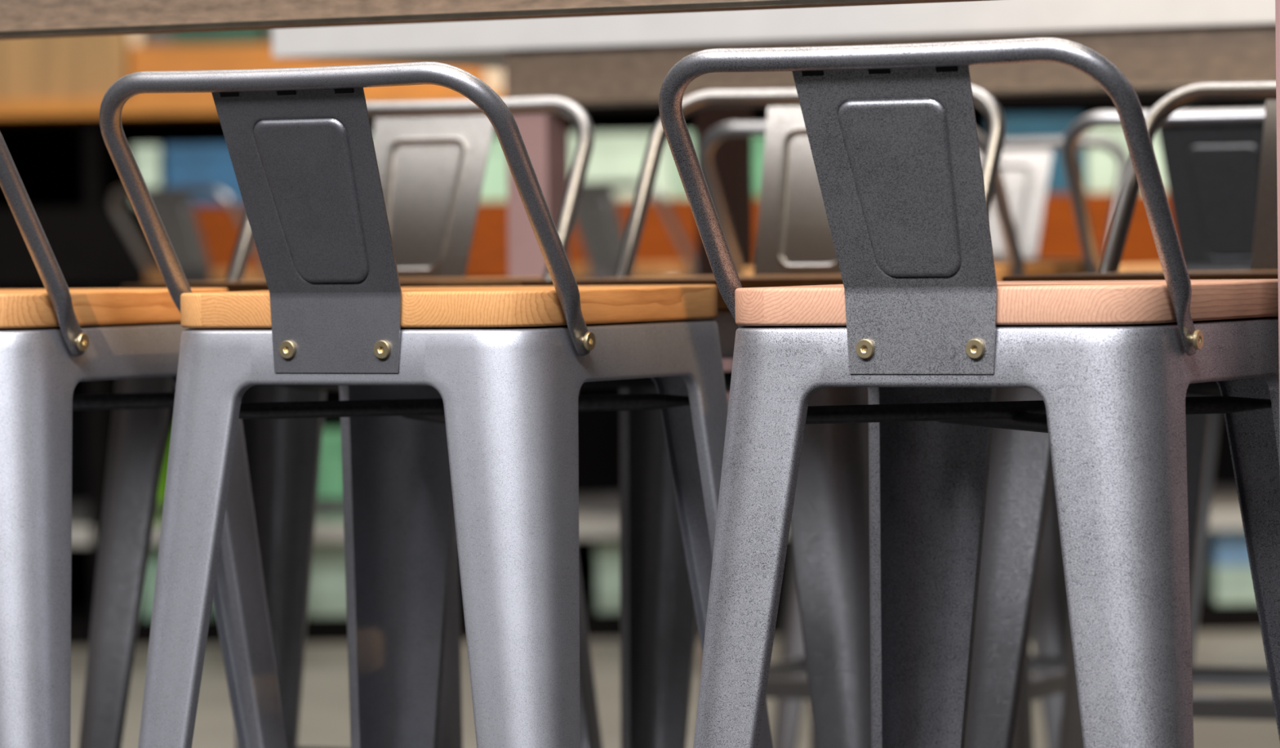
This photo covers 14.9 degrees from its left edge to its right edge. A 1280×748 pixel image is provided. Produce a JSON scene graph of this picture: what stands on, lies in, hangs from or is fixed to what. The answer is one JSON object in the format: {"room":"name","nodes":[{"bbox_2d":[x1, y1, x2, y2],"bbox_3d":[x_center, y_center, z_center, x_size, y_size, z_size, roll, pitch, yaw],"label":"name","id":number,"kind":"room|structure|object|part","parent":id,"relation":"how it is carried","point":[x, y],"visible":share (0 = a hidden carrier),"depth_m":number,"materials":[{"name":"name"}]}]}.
{"room":"cafe","nodes":[
{"label":"cafe","id":0,"kind":"room"},
{"bbox_2d":[146,29,506,93],"bbox_3d":[-0.015,-1.135,10.772,9.200,3.250,0.100,-1,2,0],"label":"wall","id":1,"kind":"structure","parent":0,"point":[154,39],"depth_m":10.73,"materials":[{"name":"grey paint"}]},
{"bbox_2d":[70,630,1279,747],"bbox_3d":[0.008,0.614,8.196,9.200,0.100,5.150,-1,2,0],"label":"floor","id":2,"kind":"structure","parent":0,"point":[324,715],"depth_m":8.42,"materials":[{"name":"stone"}]},
{"bbox_2d":[109,185,343,517],"bbox_3d":[-0.721,0.100,9.100,0.417,0.897,0.435,1,2,43],"label":"bar stool","id":3,"kind":"object","parent":2,"relation":"on","point":[174,206],"visible":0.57,"depth_m":8.95,"materials":[{"name":"metal"}]},
{"bbox_3d":[-0.846,-0.232,8.960,0.126,0.196,0.060,1,2,43],"label":"plate","id":4,"kind":"part","parent":3,"relation":"part of","materials":[{"name":"grey metal"}]},
{"bbox_3d":[-0.822,-0.244,8.986,0.343,0.200,0.151,1,2,43],"label":"rail","id":5,"kind":"part","parent":3,"relation":"part of","materials":[{"name":"grey metal"}]},
{"bbox_3d":[-0.719,-0.182,9.098,0.310,0.024,0.310,1,2,43],"label":"seat","id":6,"kind":"part","parent":3,"relation":"part of","materials":[{"name":"brown wood"}]},
{"bbox_2d":[0,89,1266,646],"bbox_3d":[0.100,-0.028,10.018,6.600,1.078,1.070,-1,2,0],"label":"shelving unit","id":7,"kind":"object","parent":2,"relation":"on","point":[58,150],"depth_m":9.55,"materials":[{"name":"orange wood"}]},
{"bbox_2d":[0,34,146,98],"bbox_3d":[-1.405,-0.671,9.804,0.787,0.260,0.440,-1,2,0],"label":"wooden crate","id":8,"kind":"object","parent":7,"relation":"on","point":[73,67],"visible":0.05,"depth_m":9.59,"materials":[{"name":"beige wood"}]},
{"bbox_3d":[-1.065,-0.018,9.983,0.030,0.992,0.880,-1,2,0],"label":"panel","id":9,"kind":"part","parent":7,"relation":"part of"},
{"bbox_2d":[132,145,164,187],"bbox_3d":[-0.962,-0.389,9.612,0.055,0.118,0.205,-1,2,0],"label":"storage box","id":10,"kind":"object","parent":7,"relation":"on","point":[149,159],"visible":0.51,"depth_m":9.51,"materials":[{"name":"plastic"}]},
{"bbox_3d":[-0.962,-0.435,9.611,0.055,0.026,0.205,-1,2,0],"label":"lid","id":11,"kind":"part","parent":10,"relation":"part of","materials":[{"name":"plastic"}]},
{"bbox_2d":[153,435,166,522],"bbox_3d":[-0.966,0.143,9.648,0.060,0.300,0.060,-1,2,0],"label":"bottle","id":12,"kind":"object","parent":7,"relation":"on","point":[161,493],"visible":0.02,"depth_m":9.63,"materials":[{"name":"green glass"}]},
{"bbox_2d":[142,544,215,618],"bbox_3d":[-0.917,0.409,9.775,0.146,0.144,0.205,-1,2,0],"label":"storage box","id":13,"kind":"object","parent":7,"relation":"on","point":[149,585],"visible":0.2,"depth_m":9.67,"materials":[{"name":"green plastic"}]},
{"bbox_3d":[-0.918,0.353,9.773,0.146,0.032,0.205,-1,2,0],"label":"lid","id":14,"kind":"part","parent":13,"relation":"part of","materials":[{"name":"green plastic"}]},
{"bbox_2d":[163,144,244,205],"bbox_3d":[-0.841,-0.391,9.612,0.174,0.118,0.205,-1,2,0],"label":"storage box","id":15,"kind":"object","parent":7,"relation":"on","point":[185,165],"visible":0.45,"depth_m":9.51,"materials":[{"name":"blue plastic"}]},
{"bbox_3d":[-0.842,-0.437,9.611,0.174,0.026,0.205,-1,2,0],"label":"lid","id":16,"kind":"part","parent":15,"relation":"part of","materials":[{"name":"blue plastic"}]},
{"bbox_2d":[0,92,506,128],"bbox_3d":[-1.734,-0.524,10.003,2.946,0.035,1.070,-1,2,0],"label":"countertop","id":17,"kind":"structure","parent":7,"relation":"on","point":[157,111],"depth_m":9.47,"materials":[{"name":"orange wood"}]},
{"bbox_2d":[128,44,484,97],"bbox_3d":[-0.658,-0.603,9.777,0.696,0.105,0.300,-1,2,0],"label":"display box","id":18,"kind":"object","parent":7,"relation":"on","point":[234,56],"visible":0.3,"depth_m":9.62,"materials":[{"name":"orange wood"}]},
{"bbox_2d":[128,34,145,46],"bbox_3d":[-1.001,-0.688,9.704,0.032,0.076,0.085,-1,2,0],"label":"storage box","id":19,"kind":"object","parent":18,"relation":"on","point":[134,39],"visible":0.15,"depth_m":9.66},
{"bbox_3d":[-0.659,-0.648,9.775,0.696,0.014,0.300,-1,2,0],"label":"lid","id":20,"kind":"part","parent":18,"relation":"part of","materials":[{"name":"orange wood"}]},
{"bbox_2d":[173,29,268,44],"bbox_3d":[-0.840,-0.697,9.783,0.179,0.086,0.205,-1,2,0],"label":"storage box","id":21,"kind":"object","parent":18,"relation":"on","point":[257,36],"visible":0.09,"depth_m":9.68,"materials":[{"name":"green plastic"}]},
{"bbox_2d":[307,542,346,616],"bbox_3d":[-0.633,0.405,9.775,0.146,0.144,0.205,-1,2,0],"label":"storage box","id":22,"kind":"object","parent":7,"relation":"on","point":[327,592],"visible":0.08,"depth_m":9.67,"materials":[{"name":"green plastic"}]},
{"bbox_3d":[-0.634,0.349,9.773,0.146,0.032,0.205,-1,2,0],"label":"lid","id":23,"kind":"part","parent":22,"relation":"part of","materials":[{"name":"green plastic"}]},
{"bbox_2d":[315,426,343,520],"bbox_3d":[-0.621,0.198,9.709,0.095,0.176,0.205,-1,2,0],"label":"storage box","id":24,"kind":"object","parent":7,"relation":"on","point":[330,479],"visible":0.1,"depth_m":9.61,"materials":[{"name":"green plastic"}]},
{"bbox_3d":[-0.622,0.129,9.707,0.095,0.039,0.205,-1,2,0],"label":"lid","id":25,"kind":"part","parent":24,"relation":"part of","materials":[{"name":"green plastic"}]},
{"bbox_2d":[480,135,507,201],"bbox_3d":[-0.411,-0.401,9.612,0.328,0.128,0.205,-1,2,0],"label":"storage box","id":26,"kind":"object","parent":7,"relation":"on","point":[494,188],"visible":0.02,"depth_m":9.51,"materials":[{"name":"green plastic"}]},
{"bbox_3d":[-0.412,-0.452,9.610,0.328,0.028,0.205,-1,2,0],"label":"lid","id":27,"kind":"part","parent":26,"relation":"part of","materials":[{"name":"green plastic"}]},
{"bbox_2d":[484,67,504,92],"bbox_3d":[-0.288,-0.598,9.656,0.040,0.092,0.105,-1,2,0],"label":"storage box","id":28,"kind":"object","parent":7,"relation":"on","point":[494,78],"visible":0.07,"depth_m":9.61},
{"bbox_2d":[595,537,620,612],"bbox_3d":[-0.055,0.400,9.775,0.065,0.140,0.205,-1,2,0],"label":"storage box","id":29,"kind":"object","parent":7,"relation":"on","point":[606,549],"visible":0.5,"depth_m":9.67,"materials":[{"name":"green plastic"}]},
{"bbox_3d":[-0.056,0.346,9.773,0.065,0.031,0.205,-1,2,0],"label":"lid","id":30,"kind":"part","parent":29,"relation":"part of","materials":[{"name":"green plastic"}]},
{"bbox_2d":[568,132,674,199],"bbox_3d":[-0.041,-0.407,9.612,0.217,0.130,0.205,-1,2,0],"label":"storage box","id":31,"kind":"object","parent":7,"relation":"on","point":[617,156],"visible":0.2,"depth_m":9.51,"materials":[{"name":"green plastic"}]},
{"bbox_3d":[-0.042,-0.458,9.610,0.217,0.029,0.205,-1,2,0],"label":"lid","id":32,"kind":"part","parent":31,"relation":"part of","materials":[{"name":"plastic"}]},
{"bbox_2d":[675,132,695,199],"bbox_3d":[0.129,-0.409,9.612,0.121,0.128,0.205,-1,2,0],"label":"storage box","id":33,"kind":"object","parent":7,"relation":"on","point":[680,192],"visible":0.1,"depth_m":9.51,"materials":[{"name":"green plastic"}]},
{"bbox_3d":[0.128,-0.459,9.610,0.121,0.028,0.205,-1,2,0],"label":"lid","id":34,"kind":"part","parent":33,"relation":"part of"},
{"bbox_2d":[751,135,764,198],"bbox_3d":[0.266,-0.408,9.612,0.151,0.124,0.205,-1,2,0],"label":"storage box","id":35,"kind":"object","parent":7,"relation":"on","point":[757,142],"visible":0.02,"depth_m":9.51,"materials":[{"name":"green plastic"}]},
{"bbox_3d":[0.265,-0.456,9.611,0.151,0.027,0.205,-1,2,0],"label":"lid","id":36,"kind":"part","parent":35,"relation":"part of","materials":[{"name":"green plastic"}]},
{"bbox_2d":[568,89,1266,120],"bbox_3d":[1.566,-0.570,10.003,3.652,0.035,1.070,-1,2,0],"label":"countertop","id":37,"kind":"structure","parent":7,"relation":"on","point":[1084,103],"depth_m":9.70,"materials":[{"name":"white"}]},
{"bbox_2d":[982,114,1084,194],"bbox_3d":[0.774,-0.430,9.611,0.184,0.154,0.205,-1,2,0],"label":"storage box","id":38,"kind":"object","parent":7,"relation":"on","point":[1016,126],"visible":0.3,"depth_m":9.51,"materials":[{"name":"blue plastic"}]},
{"bbox_3d":[0.773,-0.490,9.610,0.184,0.034,0.205,-1,2,0],"label":"lid","id":39,"kind":"part","parent":38,"relation":"part of","materials":[{"name":"blue plastic"}]},
{"bbox_2d":[1083,125,1168,193],"bbox_3d":[0.960,-0.423,9.612,0.182,0.134,0.205,-1,2,0],"label":"storage box","id":40,"kind":"object","parent":7,"relation":"on","point":[1100,166],"visible":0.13,"depth_m":9.51,"materials":[{"name":"green plastic"}]},
{"bbox_3d":[0.959,-0.475,9.610,0.182,0.029,0.205,-1,2,0],"label":"lid","id":41,"kind":"part","parent":40,"relation":"part of","materials":[{"name":"plastic"}]},
{"bbox_2d":[1204,560,1256,604],"bbox_3d":[1.213,0.415,9.776,0.146,0.074,0.205,-1,2,0],"label":"storage box","id":42,"kind":"object","parent":7,"relation":"on","point":[1224,584],"visible":0.56,"depth_m":9.68,"materials":[{"name":"green plastic"}]},
{"bbox_2d":[1204,529,1249,565],"bbox_3d":[1.212,0.340,9.774,0.146,0.074,0.205,-1,2,0],"label":"storage box","id":43,"kind":"object","parent":42,"relation":"on","point":[1224,547],"visible":0.33,"depth_m":9.67,"materials":[{"name":"blue plastic"}]},
{"bbox_3d":[1.211,0.311,9.773,0.146,0.016,0.205,-1,2,0],"label":"lid","id":44,"kind":"part","parent":43,"relation":"part of","materials":[{"name":"plastic"}]},
{"bbox_3d":[1.212,0.386,9.775,0.146,0.016,0.205,-1,2,0],"label":"lid","id":45,"kind":"part","parent":42,"relation":"part of","materials":[{"name":"plastic"}]},
{"bbox_2d":[570,179,754,513],"bbox_3d":[0.051,0.089,9.100,0.417,0.897,0.435,1,2,43],"label":"bar stool","id":46,"kind":"object","parent":2,"relation":"on","point":[598,224],"visible":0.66,"depth_m":8.95,"materials":[{"name":"metal"}]},
{"bbox_3d":[-0.074,-0.242,8.960,0.126,0.196,0.060,1,2,43],"label":"plate","id":47,"kind":"part","parent":46,"relation":"part of","materials":[{"name":"grey metal"}]},
{"bbox_3d":[-0.050,-0.255,8.986,0.343,0.200,0.151,1,2,43],"label":"rail","id":48,"kind":"part","parent":46,"relation":"part of","materials":[{"name":"grey metal"}]},
{"bbox_3d":[0.053,-0.193,9.098,0.310,0.024,0.310,1,2,43],"label":"seat","id":49,"kind":"part","parent":46,"relation":"part of","materials":[{"name":"brown wood"}]},
{"bbox_2d":[772,136,1128,747],"bbox_3d":[0.412,0.157,6.196,0.417,0.918,0.435,0,2,21],"label":"bar stool","id":50,"kind":"object","parent":2,"relation":"on","point":[1024,162],"visible":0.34,"depth_m":6.08,"materials":[{"name":"metal"}]},
{"bbox_3d":[0.209,0.251,6.098,0.132,0.726,0.119,-2,2,-24],"label":"leg","id":51,"kind":"part","parent":50,"relation":"part of","materials":[{"name":"grey metal"}]},
{"bbox_3d":[0.470,-0.194,6.352,0.126,0.201,0.060,0,2,21],"label":"plate","id":52,"kind":"part","parent":50,"relation":"part of","materials":[{"name":"grey metal"}]},
{"bbox_3d":[0.405,-0.131,6.179,0.310,0.025,0.310,0,2,21],"label":"seat","id":53,"kind":"part","parent":50,"relation":"part of","materials":[{"name":"brown wood"}]},
{"bbox_3d":[0.502,0.250,5.988,0.119,0.726,0.132,-2,2,-24],"label":"leg","id":54,"kind":"part","parent":50,"relation":"part of","materials":[{"name":"grey metal"}]},
{"bbox_3d":[0.457,-0.204,6.318,0.343,0.205,0.151,0,2,21],"label":"rail","id":55,"kind":"part","parent":50,"relation":"part of","materials":[{"name":"grey metal"}]},
{"bbox_3d":[0.011,0.827,0.724,9.200,0.100,9.800,-1,2,0],"label":"floor","id":56,"kind":"structure","parent":0,"visible":0},
{"bbox_2d":[0,132,286,747],"bbox_3d":[-0.513,0.239,3.730,0.417,0.919,0.435,0,2,29],"label":"bar stool","id":57,"kind":"object","parent":56,"relation":"on","point":[55,338],"visible":0.77,"depth_m":3.55,"materials":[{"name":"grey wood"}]},
{"bbox_3d":[-0.445,0.332,3.528,0.119,0.727,0.132,-1,2,-16],"label":"leg","id":58,"kind":"part","parent":57,"relation":"part of","materials":[{"name":"grey metal"}]},
{"bbox_3d":[-0.586,-0.113,3.596,0.343,0.205,0.151,0,2,29],"label":"rail","id":59,"kind":"part","parent":57,"relation":"part of","materials":[{"name":"grey metal"}]},
{"bbox_3d":[-0.512,-0.050,3.730,0.310,0.025,0.310,0,2,29],"label":"seat","id":60,"kind":"part","parent":57,"relation":"part of","materials":[{"name":"brown wood"}]},
{"bbox_3d":[-0.294,0.322,3.803,0.132,0.727,0.119,-1,2,-16],"label":"leg","id":61,"kind":"part","parent":57,"relation":"part of","materials":[{"name":"grey metal"}]},
{"bbox_2d":[78,96,602,747],"bbox_3d":[-0.267,0.211,4.442,0.417,0.929,0.435,0,2,23],"label":"bar stool","id":62,"kind":"object","parent":56,"relation":"on","point":[432,156],"visible":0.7,"depth_m":4.58,"materials":[{"name":"metal"}]},
{"bbox_3d":[-0.474,0.310,4.353,0.132,0.726,0.119,-1,2,-22],"label":"leg","id":63,"kind":"part","parent":62,"relation":"part of","materials":[{"name":"grey metal"}]},
{"bbox_3d":[-0.353,0.300,4.642,0.119,0.726,0.132,-1,2,-22],"label":"leg","id":64,"kind":"part","parent":62,"relation":"part of","materials":[{"name":"grey metal"}]},
{"bbox_3d":[-0.274,-0.072,4.426,0.310,0.025,0.310,0,2,23],"label":"seat","id":65,"kind":"part","parent":62,"relation":"part of","materials":[{"name":"brown wood"}]},
{"bbox_3d":[-0.217,-0.149,4.563,0.343,0.219,0.151,0,2,23],"label":"rail","id":66,"kind":"part","parent":62,"relation":"part of","materials":[{"name":"grey metal"}]},
{"bbox_3d":[-0.203,-0.137,4.596,0.126,0.215,0.060,0,2,23],"label":"plate","id":67,"kind":"part","parent":62,"relation":"part of","materials":[{"name":"grey metal"}]},
{"bbox_3d":[-0.185,0.309,4.231,0.119,0.726,0.132,-1,2,-22],"label":"leg","id":68,"kind":"part","parent":62,"relation":"part of","materials":[{"name":"grey metal"}]},
{"bbox_3d":[-0.064,0.299,4.521,0.132,0.726,0.119,-1,2,-22],"label":"leg","id":69,"kind":"part","parent":62,"relation":"part of","materials":[{"name":"grey metal"}]},
{"bbox_2d":[99,61,773,747],"bbox_3d":[-0.138,0.239,3.584,0.417,0.918,0.435,0,2,29],"label":"bar stool","id":70,"kind":"object","parent":56,"relation":"on","point":[464,402],"visible":0.98,"depth_m":3.45,"materials":[{"name":"metal"}]},
{"bbox_3d":[-0.346,0.331,3.535,0.132,0.726,0.119,-1,2,-16],"label":"leg","id":71,"kind":"part","parent":70,"relation":"part of","materials":[{"name":"grey metal"}]},
{"bbox_3d":[-0.230,-0.100,3.420,0.126,0.201,0.060,0,2,29],"label":"plate","id":72,"kind":"part","parent":70,"relation":"part of","materials":[{"name":"grey metal"}]},
{"bbox_3d":[-0.213,-0.113,3.450,0.343,0.205,0.151,0,2,29],"label":"rail","id":73,"kind":"part","parent":70,"relation":"part of","materials":[{"name":"grey metal"}]},
{"bbox_3d":[-0.192,0.321,3.808,0.119,0.726,0.132,-1,2,-16],"label":"leg","id":74,"kind":"part","parent":70,"relation":"part of","materials":[{"name":"grey metal"}]},
{"bbox_3d":[-0.138,-0.050,3.584,0.310,0.025,0.310,0,2,29],"label":"seat","id":75,"kind":"part","parent":70,"relation":"part of","materials":[{"name":"brown wood"}]},
{"bbox_3d":[-0.073,0.332,3.381,0.119,0.726,0.132,-1,2,-16],"label":"leg","id":76,"kind":"part","parent":70,"relation":"part of","materials":[{"name":"grey metal"}]},
{"bbox_3d":[0.081,0.322,3.654,0.132,0.726,0.119,-1,2,-16],"label":"leg","id":77,"kind":"part","parent":70,"relation":"part of","materials":[{"name":"grey metal"}]},
{"bbox_2d":[0,0,1279,436],"bbox_3d":[0.200,0.159,3.770,3.400,1.058,0.672,0,2,30],"label":"bar table","id":78,"kind":"object","parent":56,"relation":"on","point":[19,19],"visible":1,"depth_m":3.64,"materials":[{"name":"laminate"}]},
{"bbox_3d":[0.465,0.193,3.279,0.053,1.010,0.053,0,2,30],"label":"leg","id":79,"kind":"part","parent":78,"relation":"part of","materials":[{"name":"paint"}]},
{"bbox_2d":[520,84,1013,747],"bbox_3d":[0.097,0.212,4.212,0.417,0.929,0.435,0,2,24],"label":"bar stool","id":80,"kind":"object","parent":56,"relation":"on","point":[829,526],"visible":0.37,"depth_m":4.36,"materials":[{"name":"metal"}]},
{"bbox_3d":[0.014,0.301,4.413,0.119,0.726,0.132,-1,2,-21],"label":"leg","id":81,"kind":"part","parent":80,"relation":"part of","materials":[{"name":"grey metal"}]},
{"bbox_3d":[0.089,-0.071,4.196,0.310,0.025,0.310,0,2,24],"label":"seat","id":82,"kind":"part","parent":80,"relation":"part of","materials":[{"name":"brown wood"}]},
{"bbox_3d":[0.163,-0.136,4.365,0.126,0.215,0.060,0,2,24],"label":"plate","id":83,"kind":"part","parent":80,"relation":"part of","materials":[{"name":"grey metal"}]},
{"bbox_3d":[0.149,-0.147,4.332,0.343,0.219,0.151,0,2,24],"label":"rail","id":84,"kind":"part","parent":80,"relation":"part of","materials":[{"name":"grey metal"}]},
{"bbox_3d":[0.175,0.311,4.000,0.119,0.726,0.132,-1,2,-21],"label":"leg","id":85,"kind":"part","parent":80,"relation":"part of","materials":[{"name":"grey metal"}]},
{"bbox_2d":[271,0,1275,657],"bbox_3d":[0.782,0.102,5.487,2.353,1.058,0.712,0,2,28],"label":"bar table","id":86,"kind":"object","parent":56,"relation":"on","point":[1157,45],"visible":0.46,"depth_m":5.45,"materials":[{"name":"laminate"}]},
{"bbox_3d":[-0.112,0.135,5.608,0.053,1.010,0.053,0,2,28],"label":"leg","id":87,"kind":"part","parent":86,"relation":"part of","materials":[{"name":"paint"}]},
{"bbox_3d":[0.108,0.120,6.022,0.053,1.010,0.053,0,2,28],"label":"leg","id":88,"kind":"part","parent":86,"relation":"part of","materials":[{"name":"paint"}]},
{"bbox_2d":[697,121,1079,747],"bbox_3d":[0.301,0.181,5.399,0.417,0.918,0.435,0,2,24],"label":"bar stool","id":89,"kind":"object","parent":56,"relation":"on","point":[1050,682],"visible":0.02,"depth_m":5.27,"materials":[{"name":"metal"}]},
{"bbox_3d":[0.226,0.264,5.617,0.119,0.726,0.132,-1,2,-21],"label":"leg","id":90,"kind":"part","parent":89,"relation":"part of","materials":[{"name":"grey metal"}]},
{"bbox_3d":[0.238,-0.171,5.260,0.343,0.205,0.151,0,2,24],"label":"rail","id":91,"kind":"part","parent":89,"relation":"part of","materials":[{"name":"grey metal"}]},
{"bbox_3d":[0.301,-0.108,5.399,0.310,0.025,0.310,0,2,24],"label":"seat","id":92,"kind":"part","parent":89,"relation":"part of","materials":[{"name":"brown wood"}]},
{"bbox_3d":[0.385,0.274,5.203,0.119,0.726,0.132,-1,2,-21],"label":"leg","id":93,"kind":"part","parent":89,"relation":"part of","materials":[{"name":"grey metal"}]},
{"bbox_2d":[658,37,1279,747],"bbox_3d":[0.258,0.240,3.337,0.417,0.919,0.435,0,2,28],"label":"bar stool","id":94,"kind":"object","parent":56,"relation":"on","point":[920,317],"visible":1,"depth_m":3.20,"materials":[{"name":"metal"}]},
{"bbox_3d":[0.051,0.332,3.285,0.132,0.727,0.119,-1,2,-17],"label":"leg","id":95,"kind":"part","parent":94,"relation":"part of","materials":[{"name":"grey metal"}]},
{"bbox_3d":[0.169,-0.100,3.172,0.126,0.201,0.060,0,2,28],"label":"plate","id":96,"kind":"part","parent":94,"relation":"part of","materials":[{"name":"grey metal"}]},
{"bbox_3d":[0.186,-0.113,3.202,0.343,0.205,0.151,0,2,28],"label":"rail","id":97,"kind":"part","parent":94,"relation":"part of","materials":[{"name":"grey metal"}]},
{"bbox_3d":[0.201,0.323,3.560,0.119,0.727,0.132,-1,2,-17],"label":"leg","id":98,"kind":"part","parent":94,"relation":"part of","materials":[{"name":"grey metal"}]},
{"bbox_3d":[0.259,-0.049,3.337,0.310,0.025,0.310,0,2,28],"label":"seat","id":99,"kind":"part","parent":94,"relation":"part of","materials":[{"name":"brown wood"}]},
{"bbox_3d":[0.327,0.333,3.135,0.119,0.727,0.132,-1,2,-17],"label":"leg","id":100,"kind":"part","parent":94,"relation":"part of","materials":[{"name":"grey metal"}]},
{"bbox_3d":[0.476,0.323,3.411,0.132,0.727,0.119,-1,2,-17],"label":"leg","id":101,"kind":"part","parent":94,"relation":"part of","materials":[{"name":"grey metal"}]},
{"bbox_2d":[964,81,1278,747],"bbox_3d":[0.487,0.221,3.890,0.417,0.920,0.435,0,2,29],"label":"bar stool","id":102,"kind":"object","parent":56,"relation":"on","point":[1020,472],"visible":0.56,"depth_m":3.80,"materials":[{"name":"metal"}]},
{"bbox_3d":[0.271,0.314,3.822,0.132,0.727,0.119,-1,2,-16],"label":"leg","id":103,"kind":"part","parent":102,"relation":"part of","materials":[{"name":"grey metal"}]},
{"bbox_3d":[0.478,-0.068,3.874,0.310,0.025,0.310,0,2,29],"label":"seat","id":104,"kind":"part","parent":102,"relation":"part of","materials":[{"name":"brown wood"}]},
{"bbox_3d":[0.550,-0.141,4.004,0.343,0.205,0.151,0,2,29],"label":"rail","id":105,"kind":"part","parent":102,"relation":"part of","materials":[{"name":"grey metal"}]},
{"bbox_3d":[0.421,0.304,4.097,0.119,0.727,0.132,-1,2,-16],"label":"leg","id":106,"kind":"part","parent":102,"relation":"part of","materials":[{"name":"grey metal"}]},
{"bbox_3d":[0.567,-0.130,4.036,0.126,0.201,0.060,0,2,29],"label":"plate","id":107,"kind":"part","parent":102,"relation":"part of","materials":[{"name":"grey metal"}]},
{"bbox_2d":[1057,107,1275,747],"bbox_3d":[0.667,0.183,5.149,0.417,0.918,0.435,0,2,22],"label":"bar stool","id":108,"kind":"object","parent":56,"relation":"on","point":[1211,157],"visible":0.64,"depth_m":4.99,"materials":[{"name":"metal"}]},
{"bbox_3d":[0.468,0.276,5.073,0.132,0.726,0.119,-1,2,-23],"label":"leg","id":109,"kind":"part","parent":108,"relation":"part of","materials":[{"name":"grey metal"}]},
{"bbox_3d":[0.667,-0.106,5.149,0.310,0.025,0.310,0,2,22],"label":"seat","id":110,"kind":"part","parent":108,"relation":"part of","materials":[{"name":"brown wood"}]},
{"bbox_3d":[0.610,-0.169,5.007,0.343,0.205,0.151,0,2,22],"label":"rail","id":111,"kind":"part","parent":108,"relation":"part of","materials":[{"name":"grey metal"}]},
{"bbox_3d":[0.584,0.266,5.364,0.119,0.726,0.132,-1,2,-23],"label":"leg","id":112,"kind":"part","parent":108,"relation":"part of","materials":[{"name":"grey metal"}]},
{"bbox_3d":[0.597,-0.156,4.975,0.126,0.201,0.060,0,2,22],"label":"plate","id":113,"kind":"part","parent":108,"relation":"part of","materials":[{"name":"metal"}]}
]}

